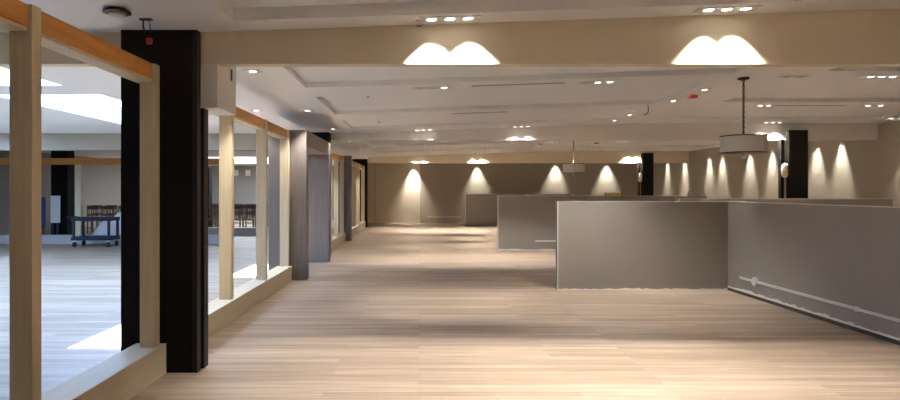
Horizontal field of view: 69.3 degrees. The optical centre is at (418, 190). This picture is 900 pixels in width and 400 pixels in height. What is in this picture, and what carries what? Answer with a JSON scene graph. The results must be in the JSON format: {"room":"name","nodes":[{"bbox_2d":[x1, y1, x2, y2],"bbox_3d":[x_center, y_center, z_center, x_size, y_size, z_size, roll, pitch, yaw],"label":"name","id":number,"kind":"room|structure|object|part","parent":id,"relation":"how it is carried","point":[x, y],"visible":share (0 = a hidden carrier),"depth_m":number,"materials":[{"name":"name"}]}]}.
{"room":"empty open-plan office","nodes":[
{"label":"empty open-plan office","id":0,"kind":"room"},
{"bbox_2d":[0,151,120,234],"bbox_3d":[-13.075,-0.150,13.575,0.150,3.300,41.150,0,0,0],"label":"wall","id":1,"kind":"structure","parent":0,"point":[101,184],"depth_m":25.34,"materials":[{"name":"beige paint"}]},
{"bbox_2d":[0,133,255,150],"bbox_3d":[-7.650,-1.138,15.150,10.700,0.384,0.300,0,0,0],"label":"trim","id":2,"kind":"structure","parent":1,"relation":"attached to","point":[49,141],"depth_m":15.00,"materials":[{"name":"beige paint"}]},
{"bbox_2d":[208,166,333,219],"bbox_3d":[-7.750,-0.150,34.075,10.500,3.300,0.150,0,0,0],"label":"wall","id":3,"kind":"structure","parent":0,"point":[244,186],"depth_m":34.00,"materials":[{"name":"beige paint"}]},
{"bbox_2d":[245,170,249,175],"bbox_3d":[-8.945,-0.950,33.990,0.260,0.300,0.020,0,0,0],"label":"notice","id":4,"kind":"object","parent":3,"relation":"attached to","point":[247,172],"visible":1,"depth_m":33.98,"materials":[{"name":"white paper"}]},
{"bbox_2d":[0,220,899,399],"bbox_3d":[-1.200,1.550,13.500,23.600,0.100,41.000,0,0,0],"label":"floor","id":5,"kind":"structure","parent":0,"point":[397,311],"depth_m":6.75,"materials":[{"name":"brown wood"}]},
{"bbox_2d":[41,197,45,234],"bbox_3d":[-11.300,0.840,19.015,0.480,1.320,0.510,0,0,0],"label":"board","id":6,"kind":"object","parent":5,"relation":"on","point":[43,199],"visible":0.25,"depth_m":19.20,"materials":[{"name":"fabric"}]},
{"bbox_2d":[50,196,59,234],"bbox_3d":[-10.860,0.820,19.410,0.280,1.360,0.060,0,0,0],"label":"whiteboard","id":7,"kind":"object","parent":5,"relation":"on","point":[54,200],"visible":0.93,"depth_m":19.40,"materials":[{"name":"white plastic"}]},
{"bbox_3d":[-10.860,0.545,19.415,0.280,0.810,0.030,0,0,0],"label":"panel","id":8,"kind":"part","parent":7,"relation":"part of","materials":[{"name":"white plastic"}]},
{"bbox_2d":[51,151,73,234],"bbox_3d":[-10.850,0.090,19.800,0.500,2.820,0.400,0,0,0],"label":"column","id":9,"kind":"structure","parent":5,"relation":"on","point":[62,176],"depth_m":19.60,"materials":[{"name":"black paint"}]},
{"bbox_2d":[0,0,165,399],"bbox_3d":[-2.205,0.240,3.277,0.250,2.520,4.155,0,0,0],"label":"frame","id":10,"kind":"object","parent":5,"relation":"on","point":[125,374],"visible":1,"depth_m":3.61,"materials":[{"name":"brown wood"}]},
{"bbox_3d":[-2.172,0.117,3.590,0.125,2.273,0.090,0,0,0],"label":"post","id":11,"kind":"part","parent":10,"relation":"part of","materials":[{"name":"brown wood"}]},
{"bbox_3d":[-2.205,1.377,3.277,0.250,0.247,4.155,0,0,0],"label":"sill","id":12,"kind":"part","parent":10,"relation":"part of","materials":[{"name":"brown wood"}]},
{"bbox_3d":[-2.172,0.117,5.245,0.125,2.273,0.090,0,0,0],"label":"post","id":13,"kind":"part","parent":10,"relation":"part of","materials":[{"name":"brown wood"}]},
{"bbox_2d":[85,206,98,232],"bbox_3d":[-11.640,1.010,23.003,0.420,0.980,0.425,0,0,0],"label":"wooden chair","id":14,"kind":"object","parent":5,"relation":"on","point":[88,207],"visible":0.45,"depth_m":23.18,"materials":[{"name":"brown wood"}]},
{"bbox_3d":[-11.640,0.775,23.203,0.420,0.510,0.025,0,0,0],"label":"backrest","id":15,"kind":"part","parent":14,"relation":"part of","materials":[{"name":"brown wood"}]},
{"bbox_2d":[66,216,119,246],"bbox_3d":[-8.838,1.091,17.600,1.216,0.815,0.630,0,0,0],"label":"cart","id":16,"kind":"object","parent":5,"relation":"on","point":[83,238],"visible":1,"depth_m":17.32,"materials":[{"name":"blue plastic"}]},
{"bbox_2d":[71,217,119,220],"bbox_3d":[-8.750,0.755,17.600,1.040,0.090,0.600,0,0,0],"label":"shelf","id":17,"kind":"object","parent":16,"relation":"attached to","point":[74,218],"depth_m":17.30,"materials":[{"name":"blue plastic"}]},
{"bbox_2d":[71,236,119,240],"bbox_3d":[-8.750,1.275,17.600,1.040,0.090,0.600,0,0,0],"label":"shelf","id":18,"kind":"object","parent":16,"relation":"attached to","point":[78,238],"depth_m":17.30,"materials":[{"name":"blue plastic"}]},
{"bbox_2d":[91,205,102,231],"bbox_3d":[-11.900,1.010,24.198,0.420,0.980,0.425,0,0,0],"label":"wooden chair","id":19,"kind":"object","parent":5,"relation":"on","point":[100,206],"visible":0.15,"depth_m":23.99,"materials":[{"name":"brown wood"}]},
{"bbox_3d":[-11.900,0.775,23.997,0.420,0.510,0.025,0,0,0],"label":"backrest","id":20,"kind":"part","parent":19,"relation":"part of","materials":[{"name":"brown wood"}]},
{"bbox_2d":[91,212,120,234],"bbox_3d":[-9.150,1.060,19.600,1.240,0.880,0.800,0,0,0],"label":"sheet","id":21,"kind":"object","parent":5,"relation":"on","point":[101,229],"visible":0.3,"depth_m":19.24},
{"bbox_2d":[97,206,114,226],"bbox_3d":[-11.080,1.010,23.003,0.420,0.980,0.425,0,0,0],"label":"wooden chair","id":22,"kind":"object","parent":5,"relation":"on","point":[103,207],"visible":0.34,"depth_m":23.19,"materials":[{"name":"brown wood"}]},
{"bbox_3d":[-11.080,0.775,23.203,0.420,0.510,0.025,0,0,0],"label":"backrest","id":23,"kind":"part","parent":22,"relation":"part of","materials":[{"name":"brown wood"}]},
{"bbox_2d":[106,205,117,216],"bbox_3d":[-11.340,1.010,24.198,0.420,0.980,0.425,0,0,0],"label":"wooden chair","id":24,"kind":"object","parent":5,"relation":"on","point":[116,206],"visible":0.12,"depth_m":23.99,"materials":[{"name":"brown wood"}]},
{"bbox_2d":[0,158,234,243],"bbox_3d":[-9.080,0.285,18.500,7.640,2.430,0.200,0,0,0],"label":"frame","id":25,"kind":"object","parent":5,"relation":"on","point":[78,162],"visible":0.37,"depth_m":18.42,"materials":[{"name":"paint"}]},
{"bbox_3d":[-9.670,0.250,18.470,0.160,2.000,0.100,0,0,0],"label":"post","id":26,"kind":"part","parent":25,"relation":"part of","materials":[{"name":"brown wood"}]},
{"bbox_3d":[-9.100,1.375,18.500,7.600,0.250,0.200,0,0,0],"label":"sill","id":27,"kind":"part","parent":25,"relation":"part of","materials":[{"name":"paint"}]},
{"bbox_2d":[121,30,207,372],"bbox_3d":[-2.138,0.085,5.480,0.645,2.830,0.240,0,0,0],"label":"column","id":28,"kind":"structure","parent":5,"relation":"on","point":[183,121],"depth_m":5.36,"materials":[{"name":"black paint"}]},
{"bbox_2d":[201,64,235,114],"bbox_3d":[-2.075,-1.015,5.726,0.770,0.630,0.548,0,0,0],"label":"trim","id":29,"kind":"structure","parent":28,"relation":"attached to","point":[218,94],"depth_m":5.51,"materials":[{"name":"white paint"}]},
{"bbox_2d":[230,68,232,82],"bbox_3d":[-1.687,-1.040,5.840,0.010,0.120,0.070,0,0,0],"label":"wall slot","id":30,"kind":"object","parent":29,"relation":"attached to","point":[231,70],"visible":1,"depth_m":5.83,"materials":[{"name":"metal"}]},
{"bbox_2d":[208,167,211,226],"bbox_3d":[-8.175,0.300,24.800,0.450,2.400,0.400,0,0,0],"label":"column","id":31,"kind":"structure","parent":5,"relation":"on","point":[209,168],"depth_m":24.78,"materials":[{"name":"black paint"}]},
{"bbox_2d":[208,205,216,226],"bbox_3d":[-7.750,1.010,24.003,0.420,0.980,0.425,0,0,0],"label":"wooden chair","id":32,"kind":"object","parent":5,"relation":"on","point":[214,207],"visible":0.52,"depth_m":24.19,"materials":[{"name":"brown wood"}]},
{"bbox_3d":[-7.750,0.775,24.203,0.420,0.510,0.025,0,0,0],"label":"backrest","id":33,"kind":"part","parent":32,"relation":"part of","materials":[{"name":"brown wood"}]},
{"bbox_2d":[217,205,218,226],"bbox_3d":[-7.570,1.010,25.198,0.420,0.980,0.425,0,0,0],"label":"wooden chair","id":34,"kind":"object","parent":5,"relation":"on","point":[217,205],"visible":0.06,"depth_m":24.98,"materials":[{"name":"brown wood"}]},
{"bbox_2d":[234,205,242,226],"bbox_3d":[-6.750,1.010,24.003,0.420,0.980,0.425,0,0,0],"label":"wooden chair","id":35,"kind":"object","parent":5,"relation":"on","point":[236,207],"visible":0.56,"depth_m":24.19,"materials":[{"name":"brown wood"}]},
{"bbox_3d":[-6.750,0.775,24.203,0.420,0.510,0.025,0,0,0],"label":"backrest","id":36,"kind":"part","parent":35,"relation":"part of","materials":[{"name":"brown wood"}]},
{"bbox_2d":[243,205,255,226],"bbox_3d":[-6.250,1.010,24.003,0.420,0.980,0.425,0,0,0],"label":"wooden chair","id":37,"kind":"object","parent":5,"relation":"on","point":[247,207],"visible":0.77,"depth_m":24.19,"materials":[{"name":"brown wood"}]},
{"bbox_3d":[-6.440,1.020,24.198,0.036,0.960,0.035,0,0,0],"label":"leg","id":38,"kind":"part","parent":37,"relation":"part of","materials":[{"name":"brown wood"}]},
{"bbox_3d":[-6.250,0.775,24.203,0.420,0.510,0.025,0,0,0],"label":"backrest","id":39,"kind":"part","parent":37,"relation":"part of","materials":[{"name":"brown wood"}]},
{"bbox_2d":[243,205,255,226],"bbox_3d":[-6.570,1.010,25.198,0.420,0.980,0.425,0,0,0],"label":"wooden chair","id":40,"kind":"object","parent":5,"relation":"on","point":[249,217],"visible":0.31,"depth_m":24.99,"materials":[{"name":"brown wood"}]},
{"bbox_3d":[-6.570,0.775,24.997,0.420,0.510,0.025,0,0,0],"label":"backrest","id":41,"kind":"part","parent":40,"relation":"part of","materials":[{"name":"brown wood"}]},
{"bbox_2d":[208,106,291,337],"bbox_3d":[-2.260,0.240,8.295,0.240,2.520,5.290,0,0,0],"label":"frame","id":42,"kind":"object","parent":5,"relation":"on","point":[231,303],"visible":0.69,"depth_m":8.67,"materials":[{"name":"brown wood"}]},
{"bbox_3d":[-2.248,0.120,7.585,0.145,2.280,0.090,0,0,0],"label":"post","id":43,"kind":"part","parent":42,"relation":"part of","materials":[{"name":"brown wood"}]},
{"bbox_3d":[-2.260,1.380,8.295,0.240,0.240,5.290,0,0,0],"label":"sill","id":44,"kind":"part","parent":42,"relation":"part of","materials":[{"name":"brown wood"}]},
{"bbox_3d":[-2.248,0.120,9.295,0.145,2.280,0.090,0,0,0],"label":"post","id":45,"kind":"part","parent":42,"relation":"part of","materials":[{"name":"brown wood"}]},
{"bbox_3d":[-2.248,0.120,10.875,0.145,2.280,0.090,0,0,0],"label":"post","id":46,"kind":"part","parent":42,"relation":"part of","materials":[{"name":"brown wood"}]},
{"bbox_2d":[208,227,333,234],"bbox_3d":[-5.675,1.367,22.100,5.850,0.265,0.240,0,0,0],"label":"curb","id":47,"kind":"object","parent":5,"relation":"on","point":[211,230],"visible":0.17,"depth_m":22.00,"materials":[{"name":"paint"}]},
{"bbox_2d":[268,130,329,279],"bbox_3d":[-2.220,0.235,12.450,0.640,2.530,3.000,0,0,0],"label":"column","id":48,"kind":"structure","parent":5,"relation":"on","point":[309,154],"depth_m":10.95,"materials":[{"name":"grey wood"}]},
{"bbox_2d":[311,132,330,255],"bbox_3d":[-2.265,0.090,14.789,0.470,2.820,0.362,0,0,0],"label":"column","id":49,"kind":"structure","parent":5,"relation":"on","point":[326,136],"depth_m":14.91,"materials":[{"name":"black paint"}]},
{"bbox_2d":[331,151,345,250],"bbox_3d":[-2.320,0.240,17.240,0.240,2.520,4.480,0,0,0],"label":"frame","id":50,"kind":"object","parent":5,"relation":"on","point":[337,238],"visible":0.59,"depth_m":18.00,"materials":[{"name":"brown wood"}]},
{"bbox_3d":[-2.300,0.115,16.745,0.120,2.270,0.090,0,0,0],"label":"post","id":51,"kind":"part","parent":50,"relation":"part of","materials":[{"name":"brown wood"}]},
{"bbox_3d":[-2.300,0.115,18.045,0.120,2.270,0.090,0,0,0],"label":"post","id":52,"kind":"part","parent":50,"relation":"part of","materials":[{"name":"brown wood"}]},
{"bbox_3d":[-2.320,1.375,17.240,0.240,0.250,4.480,0,0,0],"label":"sill","id":53,"kind":"part","parent":50,"relation":"part of","materials":[{"name":"brown wood"}]},
{"bbox_3d":[-2.300,0.115,19.345,0.120,2.270,0.090,0,0,0],"label":"post","id":54,"kind":"part","parent":50,"relation":"part of","materials":[{"name":"brown wood"}]},
{"bbox_2d":[338,156,351,240],"bbox_3d":[-2.280,0.220,19.640,0.500,2.560,0.300,0,0,0],"label":"pier","id":55,"kind":"object","parent":5,"relation":"on","point":[347,159],"visible":0.52,"depth_m":19.50,"materials":[{"name":"grey wood"}]},
{"bbox_2d":[352,161,365,235],"bbox_3d":[-2.320,0.240,23.285,0.240,2.520,6.930,0,0,0],"label":"frame","id":56,"kind":"object","parent":5,"relation":"on","point":[357,225],"visible":0.64,"depth_m":24.30,"materials":[{"name":"brown wood"}]},
{"bbox_3d":[-2.290,0.115,22.845,0.140,2.270,0.090,0,0,0],"label":"post","id":57,"kind":"part","parent":56,"relation":"part of","materials":[{"name":"brown wood"}]},
{"bbox_3d":[-2.290,0.115,24.345,0.140,2.270,0.090,0,0,0],"label":"post","id":58,"kind":"part","parent":56,"relation":"part of","materials":[{"name":"brown wood"}]},
{"bbox_3d":[-2.320,1.375,23.285,0.240,0.250,6.930,0,0,0],"label":"sill","id":59,"kind":"part","parent":56,"relation":"part of","materials":[{"name":"brown wood"}]},
{"bbox_3d":[-2.290,0.115,26.545,0.140,2.270,0.090,0,0,0],"label":"post","id":60,"kind":"part","parent":56,"relation":"part of","materials":[{"name":"brown wood"}]},
{"bbox_2d":[352,159,367,226],"bbox_3d":[-2.450,0.090,26.969,0.600,2.820,0.362,0,0,0],"label":"column","id":61,"kind":"structure","parent":5,"relation":"on","point":[364,162],"depth_m":26.80,"materials":[{"name":"black paint"}]},
{"bbox_2d":[465,194,571,226],"bbox_3d":[4.274,0.810,27.466,4.660,1.380,0.156,0,0,0],"label":"wall","id":62,"kind":"structure","parent":5,"relation":"on","point":[480,209],"depth_m":27.40,"materials":[{"name":"grey paint"}]},
{"bbox_2d":[497,196,706,249],"bbox_3d":[4.649,0.810,16.559,5.310,1.380,0.169,0,0,0],"label":"wall","id":63,"kind":"structure","parent":5,"relation":"on","point":[523,222],"depth_m":16.50,"materials":[{"name":"grey paint"}]},
{"bbox_2d":[572,194,597,195],"bbox_3d":[4.225,0.102,16.570,0.650,0.035,0.080,0,0,0],"label":"board","id":64,"kind":"object","parent":63,"relation":"on","point":[572,194],"visible":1,"depth_m":16.53,"materials":[{"name":"brown wood"}]},
{"bbox_2d":[605,192,621,195],"bbox_3d":[4.950,0.079,16.570,0.420,0.082,0.064,0,0,0],"label":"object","id":65,"kind":"object","parent":63,"relation":"on","point":[606,194],"visible":1,"depth_m":16.56,"materials":[{"name":"yellow plastic"}]},
{"bbox_2d":[687,192,697,195],"bbox_3d":[6.960,0.073,16.574,0.278,0.094,0.124,0,0,0],"label":"crumpled cloth","id":66,"kind":"object","parent":63,"relation":"on","point":[688,193],"visible":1,"depth_m":16.53,"materials":[{"name":"beige fabric"}]},
{"bbox_2d":[638,153,652,195],"bbox_3d":[8.750,0.019,25.104,0.540,2.962,0.232,0,0,0],"label":"column","id":67,"kind":"structure","parent":5,"relation":"on","point":[646,158],"depth_m":25.00,"materials":[{"name":"black paint"}]},
{"bbox_3d":[8.505,0.201,25.160,0.050,2.598,0.120,0,0,0],"label":"rail","id":68,"kind":"part","parent":67,"relation":"part of","materials":[{"name":"black metal"}]},
{"bbox_2d":[638,172,641,181],"bbox_3d":[8.510,-0.550,25.024,0.138,0.402,0.160,0,0,27],"label":"wall lamp","id":69,"kind":"object","parent":67,"relation":"attached to","point":[639,174],"visible":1,"depth_m":24.96,"materials":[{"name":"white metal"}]},
{"bbox_2d":[555,201,899,344],"bbox_3d":[3.460,0.829,5.747,2.730,1.343,8.495,0,0,0],"label":"wall","id":70,"kind":"structure","parent":5,"relation":"on","point":[839,265],"depth_m":9.18,"materials":[{"name":"grey paint"}]},
{"bbox_2d":[676,199,892,205],"bbox_3d":[7.899,0.833,14.066,4.610,1.335,0.156,0,0,0],"label":"wall","id":71,"kind":"structure","parent":5,"relation":"on","point":[867,202],"depth_m":14.00,"materials":[{"name":"grey paint"}]},
{"bbox_2d":[778,130,807,198],"bbox_3d":[8.450,0.067,14.679,0.520,2.866,0.282,0,0,0],"label":"column","id":72,"kind":"structure","parent":5,"relation":"on","point":[796,140],"depth_m":14.55,"materials":[{"name":"black paint"}]},
{"bbox_3d":[8.223,0.162,14.760,0.065,2.677,0.120,0,0,0],"label":"rail","id":73,"kind":"part","parent":72,"relation":"part of","materials":[{"name":"black metal"}]},
{"bbox_2d":[781,161,787,177],"bbox_3d":[8.230,-0.495,14.624,0.138,0.392,0.160,0,0,27],"label":"wall lamp","id":74,"kind":"object","parent":72,"relation":"attached to","point":[784,168],"visible":1,"depth_m":14.57,"materials":[{"name":"white glass"}]},
{"bbox_3d":[8.500,0.067,14.615,0.420,2.866,0.130,0,0,0],"label":"casing","id":75,"kind":"part","parent":72,"relation":"part of","materials":[{"name":"black paint"}]},
{"bbox_2d":[0,0,899,165],"bbox_3d":[-1.200,-1.505,13.500,23.900,0.350,41.300,0,0,0],"label":"ceiling","id":76,"kind":"structure","parent":0,"point":[337,96],"depth_m":9.18,"materials":[{"name":"paint"}]},
{"bbox_2d":[84,95,120,105],"bbox_3d":[-5.150,-1.695,11.200,1.500,0.030,4.400,0,0,0],"label":"ceiling light","id":77,"kind":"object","parent":76,"relation":"attached to","point":[99,97],"depth_m":11.94,"materials":[{"name":"white plastic"}]},
{"bbox_2d":[102,7,131,17],"bbox_3d":[-2.207,-1.301,4.750,0.196,0.058,0.196,0,0,0],"label":"smoke detector","id":78,"kind":"object","parent":76,"relation":"attached to","point":[116,12],"visible":1,"depth_m":4.71,"materials":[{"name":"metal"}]},
{"bbox_2d":[139,18,152,43],"bbox_3d":[-2.108,-1.232,5.020,0.090,0.195,0.040,0,0,0],"label":"fire alarm","id":79,"kind":"object","parent":76,"relation":"hanging from","point":[149,40],"visible":1,"depth_m":5.01,"materials":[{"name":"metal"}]},
{"bbox_3d":[-2.108,-1.324,5.020,0.090,0.012,0.040,0,0,0],"label":"ceiling plate","id":80,"kind":"part","parent":79,"relation":"part of","materials":[{"name":"brown metal"}]},
{"bbox_2d":[243,70,262,72],"bbox_3d":[-1.840,-1.327,7.200,0.200,0.014,0.140,0,0,0],"label":"recessed light","id":81,"kind":"object","parent":76,"relation":"in","point":[245,71],"visible":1,"depth_m":7.19,"materials":[{"name":"metal"}]},
{"bbox_2d":[415,19,421,26],"bbox_3d":[0.000,-1.368,5.300,0.060,0.048,0.060,0,0,0],"label":"sprinkler","id":82,"kind":"object","parent":76,"relation":"attached to","point":[417,20],"visible":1,"depth_m":5.29,"materials":[{"name":"metal"}]},
{"bbox_2d":[413,86,451,89],"bbox_3d":[0.180,-1.396,8.800,0.520,0.030,0.140,0,0,0],"label":"recessed light","id":83,"kind":"object","parent":76,"relation":"in","point":[444,87],"visible":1,"depth_m":8.77,"materials":[{"name":"metal"}]},
{"bbox_2d":[419,15,480,21],"bbox_3d":[0.250,-1.399,5.270,0.500,0.029,0.140,0,0,0],"label":"recessed light","id":84,"kind":"object","parent":76,"relation":"in","point":[463,17],"visible":1,"depth_m":5.25,"materials":[{"name":"metal"}]},
{"bbox_2d":[0,9,899,66],"bbox_3d":[-1.200,-1.315,5.510,23.600,0.500,0.120,0,0,0],"label":"beam","id":85,"kind":"structure","parent":76,"relation":"attached to","point":[846,38],"depth_m":5.45,"materials":[{"name":"beige paint"}]},
{"bbox_2d":[452,111,508,113],"bbox_3d":[1.120,-1.428,11.850,1.040,0.043,0.090,0,0,0],"label":"air slot","id":86,"kind":"object","parent":76,"relation":"attached to","point":[503,111],"visible":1,"depth_m":11.85,"materials":[{"name":"metal"}]},
{"bbox_2d":[471,82,565,86],"bbox_3d":[1.335,-1.436,8.750,1.270,0.051,0.090,0,0,0],"label":"air slot","id":87,"kind":"object","parent":76,"relation":"attached to","point":[553,82],"visible":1,"depth_m":8.75,"materials":[{"name":"metal"}]},
{"bbox_2d":[563,141,584,175],"bbox_3d":[4.258,-0.977,17.900,0.579,1.120,0.596,0,0,0],"label":"pendant lamp","id":88,"kind":"object","parent":76,"relation":"hanging from","point":[573,167],"visible":0.91,"depth_m":17.65,"materials":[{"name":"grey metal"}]},
{"bbox_3d":[4.258,-0.622,17.900,0.572,0.247,0.589,0,0,0],"label":"lamp shade","id":89,"kind":"part","parent":88,"relation":"part of","materials":[{"name":"fabric"}]},
{"bbox_2d":[577,81,617,83],"bbox_3d":[2.420,-1.472,8.800,0.530,0.030,0.140,0,0,0],"label":"recessed light","id":90,"kind":"object","parent":76,"relation":"in","point":[591,82],"visible":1,"depth_m":8.78,"materials":[{"name":"metal"}]},
{"bbox_2d":[688,94,697,98],"bbox_3d":[4.360,-1.508,10.350,0.153,0.065,0.153,0,0,0],"label":"smoke detector","id":91,"kind":"object","parent":76,"relation":"attached to","point":[691,96],"visible":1,"depth_m":10.30,"materials":[{"name":"red plastic"}]},
{"bbox_2d":[693,5,761,12],"bbox_3d":[2.495,-1.475,5.265,0.500,0.029,0.140,0,0,0],"label":"recessed light","id":92,"kind":"object","parent":76,"relation":"in","point":[753,7],"visible":1,"depth_m":5.25,"materials":[{"name":"metal"}]},
{"bbox_2d":[719,77,767,158],"bbox_3d":[4.418,-0.989,8.850,0.579,1.107,0.596,0,0,0],"label":"pendant lamp","id":93,"kind":"object","parent":76,"relation":"hanging from","point":[743,143],"visible":1,"depth_m":8.64,"materials":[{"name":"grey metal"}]},
{"bbox_3d":[4.418,-0.520,8.850,0.579,0.014,0.596,0,0,0],"label":"trim","id":94,"kind":"part","parent":93,"relation":"part of","materials":[{"name":"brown metal"}]},
{"bbox_3d":[4.418,-0.745,8.850,0.579,0.016,0.596,0,0,0],"label":"trim","id":95,"kind":"part","parent":93,"relation":"part of","materials":[{"name":"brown metal"}]},
{"bbox_3d":[4.418,-1.126,8.850,0.029,0.776,0.029,0,0,45],"label":"chain","id":96,"kind":"part","parent":93,"relation":"part of","materials":[{"name":"brown metal"}]},
{"bbox_3d":[4.418,-0.632,8.850,0.572,0.230,0.589,0,0,0],"label":"lamp shade","id":97,"kind":"part","parent":93,"relation":"part of","materials":[{"name":"fabric"}]},
{"bbox_2d":[777,75,810,77],"bbox_3d":[5.100,-1.558,8.850,0.380,0.014,0.140,0,0,0],"label":"air slot","id":98,"kind":"object","parent":76,"relation":"in","point":[785,76],"visible":1,"depth_m":8.83,"materials":[{"name":"metal"}]},
{"bbox_2d":[773,105,845,105],"bbox_3d":[7.100,-1.559,11.850,1.340,0.008,0.090,0,0,0],"label":"air slot","id":99,"kind":"object","parent":76,"relation":"attached to","point":[773,105],"visible":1,"depth_m":11.85,"materials":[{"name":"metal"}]},
{"bbox_2d":[860,75,899,77],"bbox_3d":[6.300,-1.558,8.850,0.500,0.014,0.140,0,0,0],"label":"recessed light","id":100,"kind":"object","parent":76,"relation":"in","point":[867,76],"visible":1,"depth_m":8.82,"materials":[{"name":"metal"}]},
{"bbox_2d":[368,163,640,222],"bbox_3d":[4.050,-0.150,30.573,13.100,3.300,0.155,0,0,0],"label":"wall","id":101,"kind":"structure","parent":0,"point":[444,187],"depth_m":30.50,"materials":[{"name":"beige paint"}]},
{"bbox_2d":[428,216,461,216],"bbox_3d":[1.200,1.215,30.485,1.600,0.050,0.030,0,0,0],"label":"trim","id":102,"kind":"structure","parent":101,"relation":"attached to","point":[428,216],"depth_m":30.47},
{"bbox_2d":[653,120,899,206],"bbox_3d":[10.675,-0.150,11.825,0.150,3.300,37.650,0,0,0],"label":"wall","id":103,"kind":"structure","parent":0,"point":[836,169],"depth_m":17.55,"materials":[{"name":"beige paint"}]},
{"bbox_2d":[368,151,688,162],"bbox_3d":[4.295,-1.332,25.600,12.590,0.467,0.200,0,0,0],"label":"beam","id":104,"kind":"structure","parent":103,"relation":"attached to","point":[539,156],"depth_m":25.50,"materials":[{"name":"beige paint"}]},
{"bbox_2d":[330,123,877,140],"bbox_3d":[4.145,-1.371,15.100,12.890,0.388,0.200,0,0,0],"label":"ceiling beam","id":105,"kind":"structure","parent":103,"relation":"attached to","point":[632,131],"depth_m":15.00,"materials":[{"name":"white paint"}]}
]}

